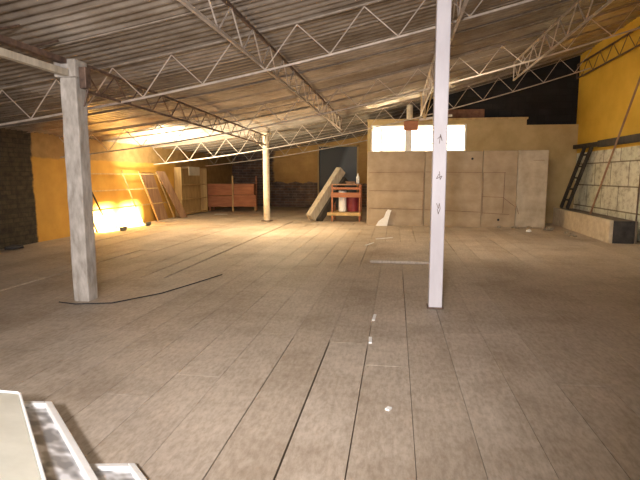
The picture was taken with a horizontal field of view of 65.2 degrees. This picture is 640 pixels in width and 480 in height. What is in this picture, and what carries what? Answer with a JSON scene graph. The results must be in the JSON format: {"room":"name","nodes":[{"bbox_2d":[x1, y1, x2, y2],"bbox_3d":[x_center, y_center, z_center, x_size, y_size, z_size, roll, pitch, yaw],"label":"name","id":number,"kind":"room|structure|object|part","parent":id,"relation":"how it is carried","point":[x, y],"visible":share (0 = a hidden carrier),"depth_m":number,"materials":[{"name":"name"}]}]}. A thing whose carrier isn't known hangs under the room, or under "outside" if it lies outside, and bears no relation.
{"room":"warehouse","nodes":[
{"label":"warehouse","id":0,"kind":"room"},
{"bbox_2d":[0,390,45,479],"bbox_3d":[-1.581,0.805,1.901,0.872,0.360,1.412,-5,9,-35],"label":"panel","id":1,"kind":"object","parent":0,"point":[20,459],"visible":1,"depth_m":2.17,"materials":[{"name":"white plastic"}]},
{"bbox_2d":[0,128,231,248],"bbox_3d":[-6.446,-1.254,12.187,0.200,2.593,26.700,1,7,9],"label":"wall","id":2,"kind":"structure","parent":0,"point":[33,178],"depth_m":12.25,"materials":[{"name":"paint"}]},
{"bbox_2d":[232,135,367,206],"bbox_3d":[2.377,-4.128,23.988,13.650,5.297,0.200,1,7,9],"label":"wall","id":3,"kind":"structure","parent":0,"point":[293,178],"depth_m":24.60,"materials":[{"name":"paint"}]},
{"bbox_2d":[318,145,358,206],"bbox_3d":[0.872,-3.086,24.304,1.980,2.990,0.170,1,7,9],"label":"door","id":4,"kind":"structure","parent":3,"relation":"in","point":[345,157],"depth_m":24.25,"materials":[{"name":"grey metal"}]},
{"bbox_2d":[0,206,639,479],"bbox_3d":[0.387,0.101,11.221,13.647,0.050,26.496,1,7,9],"label":"floor","id":5,"kind":"structure","parent":0,"point":[267,367],"depth_m":4.26,"materials":[{"name":"brown wood"}]},
{"bbox_2d":[4,245,23,249],"bbox_3d":[-6.340,0.143,10.357,0.332,0.095,0.415,5,9,36],"label":"rag","id":6,"kind":"object","parent":5,"relation":"on","point":[11,247],"visible":1,"depth_m":10.23,"materials":[{"name":"grey fabric"}]},
{"bbox_2d":[53,58,97,301],"bbox_3d":[-2.843,-0.666,5.954,0.362,2.830,0.240,1,7,9],"label":"column","id":7,"kind":"structure","parent":5,"relation":"on","point":[73,87],"depth_m":5.88,"materials":[{"name":"concrete"}]},
{"bbox_2d":[0,24,67,75],"bbox_3d":[-3.402,-1.613,2.278,0.098,0.377,6.860,1,7,9],"label":"beam","id":8,"kind":"structure","parent":7,"relation":"on","point":[4,53],"depth_m":5.11,"materials":[{"name":"grey metal"}]},
{"bbox_3d":[-3.410,-1.593,2.282,0.080,0.060,6.860,1,7,9],"label":"rail","id":9,"kind":"part","parent":8,"relation":"part of","materials":[{"name":"metal"}]},
{"bbox_2d":[86,65,265,145],"bbox_3d":[-2.289,-2.586,11.143,0.035,0.334,10.611,1,7,5],"label":"girder","id":10,"kind":"object","parent":7,"relation":"attached to","point":[116,78],"visible":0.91,"depth_m":8.22,"materials":[{"name":"metal"}]},
{"bbox_2d":[89,463,146,479],"bbox_3d":[-0.759,1.164,2.057,0.323,0.156,1.000,-6,9,-38],"label":"framed panel","id":11,"kind":"object","parent":5,"relation":"on","point":[103,471],"visible":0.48,"depth_m":2.42,"materials":[{"name":"white plastic"}]},
{"bbox_2d":[24,401,97,479],"bbox_3d":[-1.288,0.984,2.178,0.489,0.190,1.500,-6,9,-38],"label":"framed panel","id":12,"kind":"object","parent":11,"relation":"on","point":[61,457],"visible":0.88,"depth_m":2.41,"materials":[{"name":"white plastic"}]},
{"bbox_3d":[-0.760,1.168,2.056,0.250,0.018,0.920,20,-7,-39],"label":"pane","id":13,"kind":"part","parent":11,"relation":"part of","materials":[{"name":"white glass"}]},
{"bbox_2d":[91,171,174,232],"bbox_3d":[-5.717,-1.270,15.235,0.298,1.644,5.227,1,7,9],"label":"rack","id":14,"kind":"object","parent":5,"relation":"on","point":[121,173],"visible":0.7,"depth_m":15.18,"materials":[{"name":"beige wood"}]},
{"bbox_3d":[-5.805,-1.981,15.005,0.030,0.035,4.400,1,7,9],"label":"rail","id":15,"kind":"part","parent":14,"relation":"part of","materials":[{"name":"beige wood"}]},
{"bbox_3d":[-5.765,-1.502,14.881,0.030,0.035,4.050,1,7,9],"label":"rail","id":16,"kind":"part","parent":14,"relation":"part of","materials":[{"name":"beige wood"}]},
{"bbox_3d":[-5.660,-1.032,15.155,0.030,0.035,4.500,1,7,9],"label":"rail","id":17,"kind":"part","parent":14,"relation":"part of","materials":[{"name":"beige wood"}]},
{"bbox_2d":[59,274,221,304],"bbox_3d":[-2.127,0.655,6.630,0.511,0.014,2.340,7,10,43],"label":"cable","id":18,"kind":"object","parent":5,"relation":"on","point":[220,274],"visible":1,"depth_m":6.18,"materials":[{"name":"black rubber"}]},
{"bbox_2d":[141,173,167,219],"bbox_3d":[-5.550,-1.453,16.869,0.159,1.601,1.497,1,7,9],"label":"leaning board","id":19,"kind":"object","parent":5,"relation":"on","point":[149,180],"visible":0.78,"depth_m":16.84,"materials":[{"name":"brown wood"}]},
{"bbox_2d":[156,171,187,217],"bbox_3d":[-5.202,-1.582,17.649,0.104,1.662,1.437,4,8,30],"label":"leaning board","id":20,"kind":"object","parent":5,"relation":"on","point":[162,175],"visible":1,"depth_m":17.59,"materials":[{"name":"brown wood"}]},
{"bbox_2d":[174,167,207,216],"bbox_3d":[-5.051,-1.927,19.704,0.290,1.820,2.530,1,7,9],"label":"bookcase","id":21,"kind":"object","parent":5,"relation":"on","point":[191,190],"visible":0.87,"depth_m":19.91,"materials":[{"name":"beige wood"}]},
{"bbox_3d":[-5.233,-1.770,18.477,0.280,1.820,0.030,1,7,9],"label":"panel","id":22,"kind":"part","parent":21,"relation":"part of","materials":[{"name":"beige wood"}]},
{"bbox_3d":[-5.187,-1.930,19.724,0.015,1.780,2.470,1,7,9],"label":"panel","id":23,"kind":"part","parent":21,"relation":"part of","materials":[{"name":"beige wood"}]},
{"bbox_2d":[185,167,199,174],"bbox_3d":[-5.025,-2.684,19.511,0.270,0.330,1.050,1,7,9],"label":"cardboard sheet","id":24,"kind":"object","parent":21,"relation":"on","point":[192,170],"visible":1,"depth_m":19.49,"materials":[{"name":"beige cardboard"}]},
{"bbox_3d":[-5.044,-1.635,19.740,0.275,0.030,2.470,1,7,9],"label":"shelf","id":25,"kind":"part","parent":21,"relation":"part of","materials":[{"name":"beige wood"}]},
{"bbox_3d":[-5.044,-1.089,19.810,0.275,0.030,2.470,1,7,9],"label":"shelf","id":26,"kind":"part","parent":21,"relation":"part of","materials":[{"name":"beige wood"}]},
{"bbox_3d":[-4.860,-2.084,20.929,0.280,1.820,0.030,1,7,9],"label":"panel","id":27,"kind":"part","parent":21,"relation":"part of","materials":[{"name":"beige wood"}]},
{"bbox_2d":[207,176,256,210],"bbox_3d":[-3.760,-2.032,21.755,2.111,1.507,0.763,0,7,4],"label":"wooden chest","id":28,"kind":"object","parent":5,"relation":"on","point":[232,195],"visible":0.98,"depth_m":21.43,"materials":[{"name":"red wood"}]},
{"bbox_3d":[-4.299,-2.161,21.448,1.070,0.502,0.028,0,7,4],"label":"panel","id":29,"kind":"part","parent":28,"relation":"part of","materials":[{"name":"red wood"}]},
{"bbox_3d":[-4.299,-1.663,21.512,1.070,0.465,0.028,0,7,4],"label":"panel","id":30,"kind":"part","parent":28,"relation":"part of","materials":[{"name":"red wood"}]},
{"bbox_3d":[-3.735,-1.987,21.407,0.065,1.507,0.065,0,7,4],"label":"leg","id":31,"kind":"part","parent":28,"relation":"part of","materials":[{"name":"beige wood"}]},
{"bbox_3d":[-3.271,-2.178,21.428,0.874,0.465,0.028,0,7,4],"label":"panel","id":32,"kind":"part","parent":28,"relation":"part of","materials":[{"name":"red wood"}]},
{"bbox_3d":[-3.219,-1.680,21.423,0.986,0.484,0.046,0,7,4],"label":"panel","id":33,"kind":"part","parent":28,"relation":"part of","materials":[{"name":"red wood"}]},
{"bbox_3d":[-2.810,-2.059,22.044,0.065,1.488,0.065,0,7,4],"label":"leg","id":34,"kind":"part","parent":28,"relation":"part of","materials":[{"name":"red wood"}]},
{"bbox_2d":[261,133,272,220],"bbox_3d":[-1.782,-2.072,16.624,0.320,2.910,0.320,1,7,9],"label":"column","id":35,"kind":"structure","parent":5,"relation":"on","point":[266,174],"depth_m":16.56,"materials":[{"name":"metal"}]},
{"bbox_2d":[306,167,347,221],"bbox_3d":[0.251,-1.526,16.870,1.604,1.844,0.357,-6,9,-39],"label":"beam","id":36,"kind":"structure","parent":5,"relation":"on","point":[318,211],"depth_m":16.77,"materials":[{"name":"brown wood"}]},
{"bbox_2d":[327,184,362,221],"bbox_3d":[0.848,-1.272,16.867,1.120,1.240,0.840,1,7,9],"label":"workbench","id":37,"kind":"object","parent":5,"relation":"on","point":[331,213],"visible":0.98,"depth_m":16.47,"materials":[{"name":"red wood"}]},
{"bbox_3d":[0.404,-1.225,16.579,0.050,1.220,0.050,1,7,9],"label":"leg","id":38,"kind":"part","parent":37,"relation":"part of","materials":[{"name":"red wood"}]},
{"bbox_2d":[339,191,345,211],"bbox_3d":[0.757,-1.303,16.796,0.260,0.700,0.260,1,7,9],"label":"canister","id":39,"kind":"object","parent":37,"relation":"on","point":[342,200],"visible":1,"depth_m":16.70,"materials":[{"name":"plastic"}]},
{"bbox_2d":[327,211,361,215],"bbox_3d":[0.848,-0.905,16.914,1.120,0.100,0.840,1,7,9],"label":"shelf","id":40,"kind":"object","parent":37,"relation":"attached to","point":[331,213],"depth_m":16.55,"materials":[{"name":"beige wood"}]},
{"bbox_3d":[0.849,-1.479,16.441,1.000,0.160,0.035,1,7,9],"label":"rail","id":41,"kind":"part","parent":37,"relation":"part of","materials":[{"name":"red wood"}]},
{"bbox_3d":[0.850,-1.694,16.421,0.960,0.070,0.030,1,7,9],"label":"rail","id":42,"kind":"part","parent":37,"relation":"part of","materials":[{"name":"red wood"}]},
{"bbox_2d":[345,181,355,183],"bbox_3d":[1.029,-1.927,16.776,0.320,0.078,0.500,1,7,9],"label":"board offcut","id":43,"kind":"object","parent":37,"relation":"on","point":[347,182],"visible":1,"depth_m":16.54,"materials":[{"name":"brown wood"}]},
{"bbox_2d":[346,197,358,211],"bbox_3d":[1.123,-1.222,16.954,0.500,0.500,0.500,1,7,9],"label":"bucket","id":44,"kind":"object","parent":37,"relation":"on","point":[352,203],"visible":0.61,"depth_m":16.77,"materials":[{"name":"red plastic"}]},
{"bbox_3d":[1.304,-1.208,16.444,0.050,1.220,0.050,1,7,9],"label":"leg","id":45,"kind":"part","parent":37,"relation":"part of","materials":[{"name":"red wood"}]},
{"bbox_3d":[1.416,-1.302,17.180,0.050,1.220,0.050,1,7,9],"label":"leg","id":46,"kind":"part","parent":37,"relation":"part of","materials":[{"name":"red wood"}]},
{"bbox_2d":[376,209,391,225],"bbox_3d":[1.929,-0.679,15.148,0.470,0.500,0.060,1,7,9],"label":"scrap","id":47,"kind":"object","parent":5,"relation":"on","point":[384,221],"visible":1,"depth_m":15.12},
{"bbox_2d":[367,151,424,225],"bbox_3d":[2.304,-1.567,15.271,1.700,2.230,0.464,1,7,9],"label":"plywood panel","id":48,"kind":"object","parent":5,"relation":"on","point":[395,179],"visible":1,"depth_m":15.05,"materials":[{"name":"beige wood"}]},
{"bbox_2d":[370,241,428,263],"bbox_3d":[1.576,0.223,9.893,1.040,0.045,2.580,1,7,9],"label":"floor panel","id":49,"kind":"object","parent":5,"relation":"on","point":[385,252],"visible":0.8,"depth_m":9.46,"materials":[{"name":"beige wood"}]},
{"bbox_2d":[426,0,451,308],"bbox_3d":[1.322,-1.122,5.518,0.180,3.845,0.180,1,7,9],"label":"column","id":50,"kind":"structure","parent":5,"relation":"on","point":[443,7],"depth_m":5.47,"materials":[{"name":"paint"}]},
{"bbox_3d":[1.322,0.765,5.759,0.180,0.020,0.180,1,7,9],"label":"plate","id":51,"kind":"part","parent":50,"relation":"part of","materials":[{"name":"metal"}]},
{"bbox_2d":[423,151,482,226],"bbox_3d":[3.970,-1.530,15.022,1.650,2.220,0.464,1,7,9],"label":"sheet","id":52,"kind":"object","parent":5,"relation":"on","point":[464,169],"visible":0.88,"depth_m":14.78,"materials":[{"name":"beige wood"}]},
{"bbox_2d":[480,150,517,226],"bbox_3d":[5.270,-1.510,14.827,0.960,2.230,0.464,1,7,9],"label":"sheet","id":53,"kind":"object","parent":5,"relation":"on","point":[499,174],"visible":0.79,"depth_m":14.61,"materials":[{"name":"beige wood"}]},
{"bbox_2d":[515,150,548,227],"bbox_3d":[6.170,-1.498,14.692,0.840,2.240,0.464,1,7,9],"label":"sheet","id":54,"kind":"object","parent":5,"relation":"on","point":[532,168],"visible":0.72,"depth_m":14.48,"materials":[{"name":"beige wood"}]},
{"bbox_2d":[553,208,637,243],"bbox_3d":[7.179,-0.465,13.396,0.580,0.520,4.650,1,7,10],"label":"trough","id":55,"kind":"object","parent":5,"relation":"on","point":[605,228],"visible":1,"depth_m":12.02,"materials":[{"name":"wood"}]},
{"bbox_2d":[560,147,593,208],"bbox_3d":[7.566,-1.828,14.791,0.434,1.848,1.289,1,7,9],"label":"ladder","id":56,"kind":"object","parent":55,"relation":"on","point":[590,149],"visible":0.94,"depth_m":14.73,"materials":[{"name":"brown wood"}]},
{"bbox_3d":[7.197,-0.667,13.382,0.450,0.045,4.500,1,7,10],"label":"lid","id":57,"kind":"part","parent":55,"relation":"part of","materials":[{"name":"brown wood"}]},
{"bbox_2d":[589,76,639,214],"bbox_3d":[7.133,-2.402,11.990,0.048,3.698,1.569,-1,7,-9],"label":"pole","id":58,"kind":"object","parent":55,"relation":"on","point":[638,82],"visible":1,"depth_m":12.03,"materials":[{"name":"brown wood"}]},
{"bbox_3d":[6.776,-0.170,11.176,0.450,0.500,0.060,1,7,10],"label":"panel","id":59,"kind":"part","parent":55,"relation":"part of","materials":[{"name":"black metal"}]},
{"bbox_2d":[0,0,639,155],"bbox_3d":[0.402,-3.788,10.822,14.150,2.880,26.700,1,7,9],"label":"ceiling","id":60,"kind":"structure","parent":0,"point":[40,21],"depth_m":8.33,"materials":[{"name":"metal"}]},
{"bbox_2d":[0,0,533,125],"bbox_3d":[-0.291,-2.865,6.305,13.561,3.219,0.040,1,7,9],"label":"joist","id":61,"kind":"object","parent":60,"relation":"attached to","point":[296,23],"visible":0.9,"depth_m":6.46,"materials":[{"name":"paint"}]},
{"bbox_2d":[177,0,341,130],"bbox_3d":[-0.508,-2.656,8.100,0.035,0.384,15.416,1,7,9],"label":"girder","id":62,"kind":"object","parent":61,"relation":"attached to","point":[185,3],"visible":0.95,"depth_m":6.32,"materials":[{"name":"metal"}]},
{"bbox_2d":[205,127,367,165],"bbox_3d":[-1.452,-3.852,20.730,6.962,1.555,0.040,1,7,9],"label":"joist","id":63,"kind":"object","parent":60,"relation":"attached to","point":[365,127],"visible":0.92,"depth_m":20.70,"materials":[{"name":"paint"}]},
{"bbox_2d":[0,0,639,155],"bbox_3d":[0.756,-4.020,13.160,13.653,2.738,19.985,1,7,9],"label":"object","id":64,"kind":"structure","parent":60,"relation":"attached to","point":[235,1],"depth_m":10.15,"materials":[{"name":"grey metal"}]},
{"bbox_2d":[59,2,639,157],"bbox_3d":[0.409,-3.455,10.915,13.561,3.219,0.040,1,7,9],"label":"joist","id":65,"kind":"object","parent":60,"relation":"attached to","point":[637,3],"visible":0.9,"depth_m":10.83,"materials":[{"name":"paint"}]},
{"bbox_2d":[420,0,468,115],"bbox_3d":[1.920,-3.054,7.782,0.035,0.514,14.617,1,7,9],"label":"girder","id":66,"kind":"object","parent":65,"relation":"attached to","point":[460,11],"visible":0.63,"depth_m":9.49,"materials":[{"name":"metal"}]},
{"bbox_2d":[513,0,613,80],"bbox_3d":[3.929,-3.438,6.765,0.035,0.454,11.320,1,7,9],"label":"girder","id":67,"kind":"object","parent":65,"relation":"attached to","point":[576,3],"visible":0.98,"depth_m":8.94,"materials":[{"name":"metal"}]},
{"bbox_2d":[153,48,591,164],"bbox_3d":[1.117,-4.021,15.577,13.562,3.279,0.040,1,7,9],"label":"joist","id":68,"kind":"object","parent":60,"relation":"attached to","point":[454,107],"visible":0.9,"depth_m":15.49,"materials":[{"name":"paint"}]},
{"bbox_2d":[576,26,639,78],"bbox_3d":[6.826,-4.288,8.917,0.035,0.434,12.616,1,7,9],"label":"girder","id":69,"kind":"object","parent":68,"relation":"attached to","point":[630,32],"visible":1,"depth_m":12.80,"materials":[{"name":"metal"}]},
{"bbox_2d":[419,92,451,120],"bbox_3d":[3.306,-3.806,14.241,0.933,0.793,0.073,0,7,2],"label":"lattice","id":70,"kind":"object","parent":60,"relation":"hanging from","point":[423,114],"visible":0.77,"depth_m":14.25,"materials":[{"name":"beige metal"}]},
{"bbox_2d":[367,119,578,222],"bbox_3d":[4.786,-2.221,16.168,6.500,3.300,0.100,1,7,9],"label":"wall","id":71,"kind":"structure","parent":0,"point":[499,134],"depth_m":15.76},
{"bbox_2d":[404,121,417,130],"bbox_3d":[2.934,-3.689,16.139,0.450,0.300,0.140,1,7,9],"label":"junction box","id":72,"kind":"object","parent":71,"relation":"attached to","point":[408,125],"visible":0.96,"depth_m":16.08,"materials":[{"name":"brown metal"}]},
{"bbox_2d":[371,124,466,151],"bbox_3d":[3.184,-3.308,16.272,3.040,0.870,0.100,1,7,9],"label":"window","id":73,"kind":"structure","parent":71,"relation":"in","point":[388,137],"depth_m":16.29,"materials":[{"name":"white glass"}]},
{"bbox_2d":[367,117,527,121],"bbox_3d":[4.034,-3.871,16.066,5.020,0.060,0.190,1,7,9],"label":"trim","id":74,"kind":"structure","parent":71,"relation":"attached to","point":[490,118],"depth_m":15.90,"materials":[{"name":"beige wood"}]},
{"bbox_2d":[407,105,412,118],"bbox_3d":[2.888,-4.120,16.081,0.199,0.429,0.199,1,7,9],"label":"vent pipe","id":75,"kind":"object","parent":74,"relation":"on","point":[410,107],"visible":0.8,"depth_m":16.00,"materials":[{"name":"metal"}]},
{"bbox_2d":[425,55,580,124],"bbox_3d":[5.731,-4.682,15.913,4.650,2.147,0.100,1,7,9],"label":"wall","id":76,"kind":"structure","parent":0,"point":[553,102],"depth_m":15.74,"materials":[{"name":"black paint"}]},
{"bbox_2d":[448,109,484,117],"bbox_3d":[4.655,-4.053,16.070,1.200,0.280,0.070,1,7,9],"label":"trim","id":77,"kind":"structure","parent":76,"relation":"attached to","point":[456,113],"depth_m":16.02,"materials":[{"name":"brown wood"}]},
{"bbox_2d":[573,16,639,241],"bbox_3d":[7.249,-2.343,9.966,0.200,5.317,26.700,1,7,9],"label":"wall","id":78,"kind":"structure","parent":0,"point":[605,93],"depth_m":13.06,"materials":[{"name":"yellow paint"}]},
{"bbox_2d":[573,133,639,148],"bbox_3d":[6.821,-1.981,8.702,0.160,0.170,13.600,1,7,9],"label":"wall rail","id":79,"kind":"object","parent":78,"relation":"attached to","point":[633,138],"visible":0.99,"depth_m":12.57,"materials":[{"name":"brown wood"}]},
{"bbox_2d":[635,176,639,220],"bbox_3d":[7.328,-2.255,11.316,0.036,4.601,0.186,1,7,9],"label":"conduit","id":80,"kind":"object","parent":78,"relation":"attached to","point":[639,176],"visible":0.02,"depth_m":11.53,"materials":[{"name":"metal"}]}
]}

